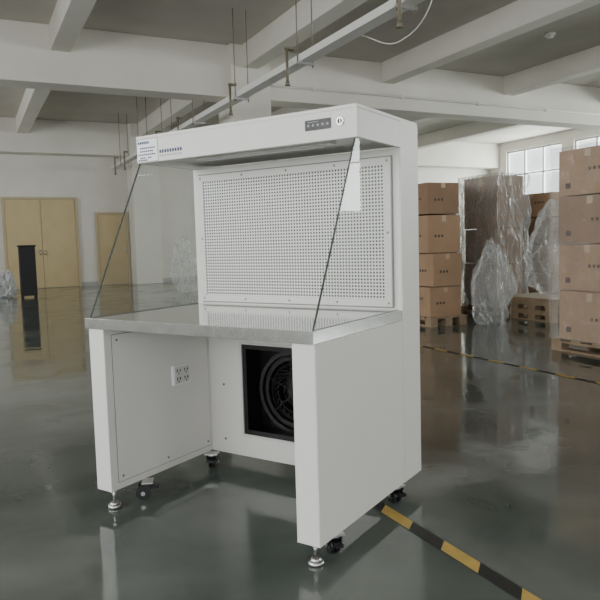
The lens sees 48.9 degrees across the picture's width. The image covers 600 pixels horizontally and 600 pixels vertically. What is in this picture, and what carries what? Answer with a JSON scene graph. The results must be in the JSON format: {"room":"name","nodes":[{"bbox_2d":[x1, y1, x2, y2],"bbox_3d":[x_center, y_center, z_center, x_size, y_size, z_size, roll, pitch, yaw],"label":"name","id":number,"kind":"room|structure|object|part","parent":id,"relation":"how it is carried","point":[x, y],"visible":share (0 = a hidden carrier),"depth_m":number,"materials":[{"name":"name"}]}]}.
{"room":"warehouse","nodes":[
{"label":"warehouse","id":0,"kind":"room"},
{"bbox_2d":[0,154,488,281],"bbox_3d":[-3.513,-2.908,20.481,24.300,4.600,0.250,-4,6,-26],"label":"wall","id":1,"kind":"structure","parent":0,"point":[92,180],"depth_m":19.23,"materials":[{"name":"paint"}]},
{"bbox_2d":[0,197,81,288],"bbox_3d":[-7.227,-1.603,18.516,1.990,2.550,0.094,-4,6,-26],"label":"door","id":2,"kind":"structure","parent":1,"relation":"in","point":[22,220],"depth_m":18.56,"materials":[{"name":"beige wood"}]},
{"bbox_2d":[95,212,130,284],"bbox_3d":[-5.483,-1.513,19.399,0.940,2.120,0.094,-4,6,-26],"label":"door","id":3,"kind":"structure","parent":1,"relation":"in","point":[107,224],"depth_m":19.39,"materials":[{"name":"beige wood"}]},
{"bbox_2d":[17,263,468,289],"bbox_3d":[-3.390,-0.668,20.556,24.300,0.120,0.018,-4,6,-26],"label":"baseboard","id":4,"kind":"structure","parent":1,"relation":"attached to","point":[93,283],"depth_m":20.24,"materials":[{"name":"grey"}]},
{"bbox_2d":[0,266,599,599],"bbox_3d":[2.637,0.378,8.589,24.900,0.200,27.500,-4,6,-26],"label":"floor","id":5,"kind":"structure","parent":0,"point":[508,477],"depth_m":2.89,"materials":[{"name":"grey concrete"}]},
{"bbox_2d":[0,271,17,297],"bbox_3d":[-6.861,-0.376,15.377,0.501,0.634,0.486,-1,5,2],"label":"plastic bag","id":6,"kind":"object","parent":5,"relation":"on","point":[7,279],"visible":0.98,"depth_m":15.24,"materials":[{"name":"white"}]},
{"bbox_2d":[17,245,37,297],"bbox_3d":[-6.228,-0.653,15.104,0.380,1.200,0.380,-4,6,-26],"label":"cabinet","id":7,"kind":"object","parent":5,"relation":"on","point":[26,256],"visible":1,"depth_m":14.95,"materials":[{"name":"black metal"}]},
{"bbox_2d":[126,123,162,284],"bbox_3d":[-4.593,-2.784,19.408,0.760,4.600,0.709,-4,6,-26],"label":"concrete column","id":8,"kind":"structure","parent":5,"relation":"on","point":[143,205],"depth_m":19.14,"materials":[{"name":"paint"}]},
{"bbox_2d":[171,239,196,292],"bbox_3d":[-2.688,-0.817,15.193,0.650,1.317,0.606,-4,6,-26],"label":"wrapped bundle","id":9,"kind":"object","parent":5,"relation":"on","point":[188,239],"visible":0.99,"depth_m":15.22,"materials":[{"name":"white"}]},
{"bbox_2d":[219,43,272,166],"bbox_3d":[-0.985,-2.253,12.231,0.760,4.600,0.709,-4,6,-26],"label":"concrete column","id":10,"kind":"structure","parent":5,"relation":"on","point":[259,104],"depth_m":11.76,"materials":[{"name":"paint"}]},
{"bbox_2d":[85,103,420,567],"bbox_3d":[-0.174,0.068,2.788,1.140,1.586,0.877,2,6,33],"label":"bench","id":11,"kind":"object","parent":5,"relation":"on","point":[299,347],"visible":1,"depth_m":2.79,"materials":[{"name":"white metal"}]},
{"bbox_3d":[-0.699,-0.283,2.988,0.006,0.657,0.668,2,6,33],"label":"glass","id":12,"kind":"part","parent":11,"relation":"part of","materials":[{"name":"grey"}]},
{"bbox_3d":[-0.597,0.423,3.107,0.088,0.687,0.863,2,6,33],"label":"panel","id":13,"kind":"part","parent":11,"relation":"part of","materials":[{"name":"white metal"}]},
{"bbox_2d":[171,363,189,385],"bbox_3d":[-0.551,0.345,3.070,0.016,0.090,0.110,2,6,33],"label":"power socket","id":14,"kind":"object","parent":11,"relation":"attached to","point":[180,372],"depth_m":3.06,"materials":[{"name":"white plastic"}]},
{"bbox_2d":[91,303,399,331],"bbox_3d":[-0.233,0.078,2.724,1.106,0.040,0.696,2,6,33],"label":"countertop","id":15,"kind":"structure","parent":11,"relation":"on","point":[295,318],"depth_m":2.66,"materials":[{"name":"grey metal"}]},
{"bbox_3d":[-0.105,0.413,3.042,0.648,0.562,0.007,2,6,33],"label":"fan bay trim","id":16,"kind":"part","parent":11,"relation":"part of","materials":[{"name":"white metal"}]},
{"bbox_3d":[-0.053,0.431,3.021,0.512,0.435,0.011,2,6,33],"label":"filter frame","id":17,"kind":"part","parent":11,"relation":"part of","materials":[{"name":"black plastic"}]},
{"bbox_2d":[136,103,416,169],"bbox_3d":[-0.116,-0.678,2.871,1.110,0.118,0.541,2,6,33],"label":"hood","id":18,"kind":"object","parent":11,"relation":"attached to","point":[329,130],"depth_m":2.67,"materials":[{"name":"white metal"}]},
{"bbox_2d":[198,155,394,307],"bbox_3d":[-0.054,-0.289,2.984,1.040,0.623,0.003,2,6,33],"label":"diffuser","id":19,"kind":"object","parent":11,"relation":"attached to","point":[265,231],"depth_m":2.94,"materials":[{"name":"grey metal"}]},
{"bbox_3d":[0.065,-0.646,2.430,0.110,0.038,0.004,2,6,33],"label":"control panel","id":20,"kind":"part","parent":11,"relation":"part of","materials":[{"name":"black plastic"}]},
{"bbox_2d":[336,117,343,124],"bbox_3d":[0.144,-0.645,2.378,0.030,0.030,0.006,2,6,33],"label":"switch","id":21,"kind":"object","parent":11,"relation":"attached to","point":[339,120],"depth_m":2.38,"materials":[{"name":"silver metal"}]},
{"bbox_3d":[0.254,0.448,2.557,0.092,0.687,0.863,2,6,33],"label":"panel","id":22,"kind":"part","parent":11,"relation":"part of","materials":[{"name":"white metal"}]},
{"bbox_3d":[0.213,-0.256,2.399,0.006,0.657,0.668,2,6,33],"label":"glass","id":23,"kind":"part","parent":11,"relation":"part of","materials":[{"name":"grey"}]},
{"bbox_2d":[418,182,466,327],"bbox_3d":[1.655,-0.593,8.601,0.560,1.784,0.870,-4,6,-26],"label":"cardboard boxes","id":24,"kind":"object","parent":5,"relation":"on","point":[440,274],"visible":0.61,"depth_m":8.25,"materials":[{"name":"brown cardboard"}]},
{"bbox_2d":[442,184,466,313],"bbox_3d":[1.880,-0.726,9.669,0.819,1.851,0.960,-4,6,-26],"label":"boxes","id":25,"kind":"object","parent":5,"relation":"on","point":[462,306],"visible":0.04,"depth_m":9.48,"materials":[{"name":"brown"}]},
{"bbox_2d":[374,502,540,599],"bbox_3d":[1.108,0.968,1.184,0.056,0.001,4.990,-4,6,-26],"label":"tape","id":26,"kind":"object","parent":5,"relation":"on","point":[501,581],"visible":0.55,"depth_m":2.29,"materials":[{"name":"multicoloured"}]},
{"bbox_2d":[461,172,528,314],"bbox_3d":[2.835,-0.817,9.662,0.733,1.981,0.879,-4,6,-26],"label":"load","id":27,"kind":"object","parent":5,"relation":"on","point":[492,201],"visible":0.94,"depth_m":9.43,"materials":[{"name":"brown plastic"}]},
{"bbox_2d":[420,345,599,383],"bbox_3d":[1.856,0.561,5.574,0.045,0.001,12.200,-4,6,-26],"label":"tape","id":28,"kind":"object","parent":5,"relation":"on","point":[420,345],"visible":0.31,"depth_m":5.57,"materials":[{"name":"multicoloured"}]},
{"bbox_2d":[477,192,581,307],"bbox_3d":[3.703,-0.795,10.552,0.940,1.732,1.640,-4,6,-26],"label":"cartons","id":29,"kind":"object","parent":5,"relation":"on","point":[541,210],"visible":0.37,"depth_m":9.84,"materials":[{"name":"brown plastic"}]},
{"bbox_2d":[510,225,559,322],"bbox_3d":[3.409,-0.570,8.745,0.959,1.618,0.832,-4,6,-26],"label":"pallet","id":30,"kind":"object","parent":5,"relation":"on","point":[545,305],"visible":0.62,"depth_m":8.57,"materials":[{"name":"brown wood"}]},
{"bbox_2d":[551,145,599,357],"bbox_3d":[3.249,-0.456,5.883,1.283,1.901,1.597,-4,6,-26],"label":"load","id":31,"kind":"object","parent":5,"relation":"on","point":[579,169],"visible":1,"depth_m":6.05,"materials":[{"name":"brown cardboard"}]},
{"bbox_2d":[0,0,599,143],"bbox_3d":[2.505,-4.402,8.169,24.900,0.200,27.500,-4,6,-26],"label":"ceiling","id":32,"kind":"structure","parent":0,"point":[208,21],"depth_m":11.26,"materials":[{"name":"paint"}]},
{"bbox_2d":[16,88,49,132],"bbox_3d":[-5.720,-4.408,14.241,0.300,0.400,7.600,-4,6,-26],"label":"joist","id":33,"kind":"object","parent":32,"relation":"attached to","point":[33,100],"depth_m":14.89,"materials":[{"name":"white paint"}]},
{"bbox_2d":[49,0,96,51],"bbox_3d":[-0.678,-3.665,4.211,0.300,0.400,13.900,-4,6,-26],"label":"joist","id":34,"kind":"object","parent":32,"relation":"attached to","point":[68,18],"depth_m":9.27,"materials":[{"name":"white paint"}]},
{"bbox_2d":[138,99,206,136],"bbox_3d":[-2.860,-4.611,15.663,0.300,0.400,7.600,-4,6,-26],"label":"joist","id":35,"kind":"object","parent":32,"relation":"attached to","point":[179,108],"depth_m":16.37,"materials":[{"name":"white paint"}]},
{"bbox_2d":[0,117,498,168],"bbox_3d":[-3.373,-4.722,19.940,24.300,0.900,0.500,-4,6,-26],"label":"ceiling beam","id":36,"kind":"structure","parent":32,"relation":"attached to","point":[46,136],"depth_m":18.52,"materials":[{"name":"white paint"}]},
{"bbox_2d":[111,0,424,174],"bbox_3d":[-0.541,-3.527,9.170,0.305,1.550,21.300,-4,6,-26],"label":"cable tray","id":37,"kind":"object","parent":32,"relation":"hanging from","point":[390,9],"visible":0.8,"depth_m":8.20,"materials":[{"name":"white metal"}]},
{"bbox_2d":[271,107,313,115],"bbox_3d":[-0.180,-4.803,16.997,0.300,0.400,7.600,-4,6,-26],"label":"joist","id":38,"kind":"object","parent":32,"relation":"attached to","point":[285,110],"depth_m":16.98,"materials":[{"name":"white paint"}]},
{"bbox_2d":[0,19,599,129],"bbox_3d":[0.257,-4.188,12.719,24.300,0.900,0.500,-4,6,-26],"label":"ceiling beam","id":39,"kind":"structure","parent":32,"relation":"attached to","point":[99,61],"depth_m":11.69,"materials":[{"name":"white paint"}]},
{"bbox_2d":[242,0,367,68],"bbox_3d":[2.182,-3.869,5.634,0.300,0.400,13.900,-4,6,-26],"label":"joist","id":40,"kind":"object","parent":32,"relation":"attached to","point":[269,43],"depth_m":9.99,"materials":[{"name":"white paint"}]},
{"bbox_2d":[361,0,431,43],"bbox_3d":[1.130,-3.291,7.118,1.032,0.999,0.033,0,5,16],"label":"hanging cable","id":41,"kind":"object","parent":32,"relation":"hanging from","point":[431,0],"visible":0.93,"depth_m":7.16,"materials":[{"name":"white plastic"}]},
{"bbox_2d":[394,115,433,122],"bbox_3d":[2.679,-5.006,18.419,0.300,0.400,7.600,-4,6,-26],"label":"joist","id":42,"kind":"object","parent":32,"relation":"attached to","point":[413,119],"depth_m":17.51,"materials":[{"name":"white paint"}]},
{"bbox_2d":[270,84,599,114],"bbox_3d":[5.262,-4.317,14.900,13.000,0.060,0.080,-4,6,-26],"label":"conduit","id":43,"kind":"object","parent":32,"relation":"attached to","point":[313,89],"visible":0.94,"depth_m":13.51,"materials":[{"name":"white metal"}]},
{"bbox_2d":[417,121,523,148],"bbox_3d":[5.539,-5.210,19.841,0.300,0.400,7.600,-4,6,-26],"label":"joist","id":44,"kind":"object","parent":32,"relation":"attached to","point":[475,128],"depth_m":20.61,"materials":[{"name":"white paint"}]},
{"bbox_2d":[381,0,599,83],"bbox_3d":[4.862,-4.060,6.967,0.300,0.400,13.900,-4,6,-26],"label":"joist","id":45,"kind":"object","parent":32,"relation":"attached to","point":[516,18],"depth_m":10.63,"materials":[{"name":"white paint"}]},
{"bbox_2d":[545,32,555,38],"bbox_3d":[4.360,-4.608,11.498,0.180,0.085,0.180,-4,6,-26],"label":"smoke detector","id":46,"kind":"object","parent":32,"relation":"attached to","point":[549,35],"visible":1,"depth_m":11.45,"materials":[{"name":"white plastic"}]},
{"bbox_2d":[504,45,599,95],"bbox_3d":[7.721,-4.264,8.390,0.300,0.400,13.900,-4,6,-26],"label":"joist","id":47,"kind":"object","parent":32,"relation":"attached to","point":[585,62],"depth_m":13.29,"materials":[{"name":"white paint"}]},
{"bbox_2d":[489,129,599,173],"bbox_3d":[13.539,-2.794,13.835,0.250,4.600,26.900,-4,6,-26],"label":"wall","id":48,"kind":"structure","parent":0,"point":[568,137],"depth_m":23.15,"materials":[{"name":"paint"}]},
{"bbox_2d":[507,142,561,194],"bbox_3d":[8.454,-4.307,23.785,0.080,2.350,2.600,-4,6,-26],"label":"window","id":49,"kind":"structure","parent":48,"relation":"in","point":[541,163],"depth_m":23.64,"materials":[{"name":"grey glass"}]},
{"bbox_2d":[575,135,599,148],"bbox_3d":[9.843,-4.102,21.022,0.080,2.350,2.600,-4,6,-26],"label":"window","id":50,"kind":"structure","parent":48,"relation":"in","point":[595,140],"depth_m":21.68,"materials":[{"name":"grey glass"}]}
]}

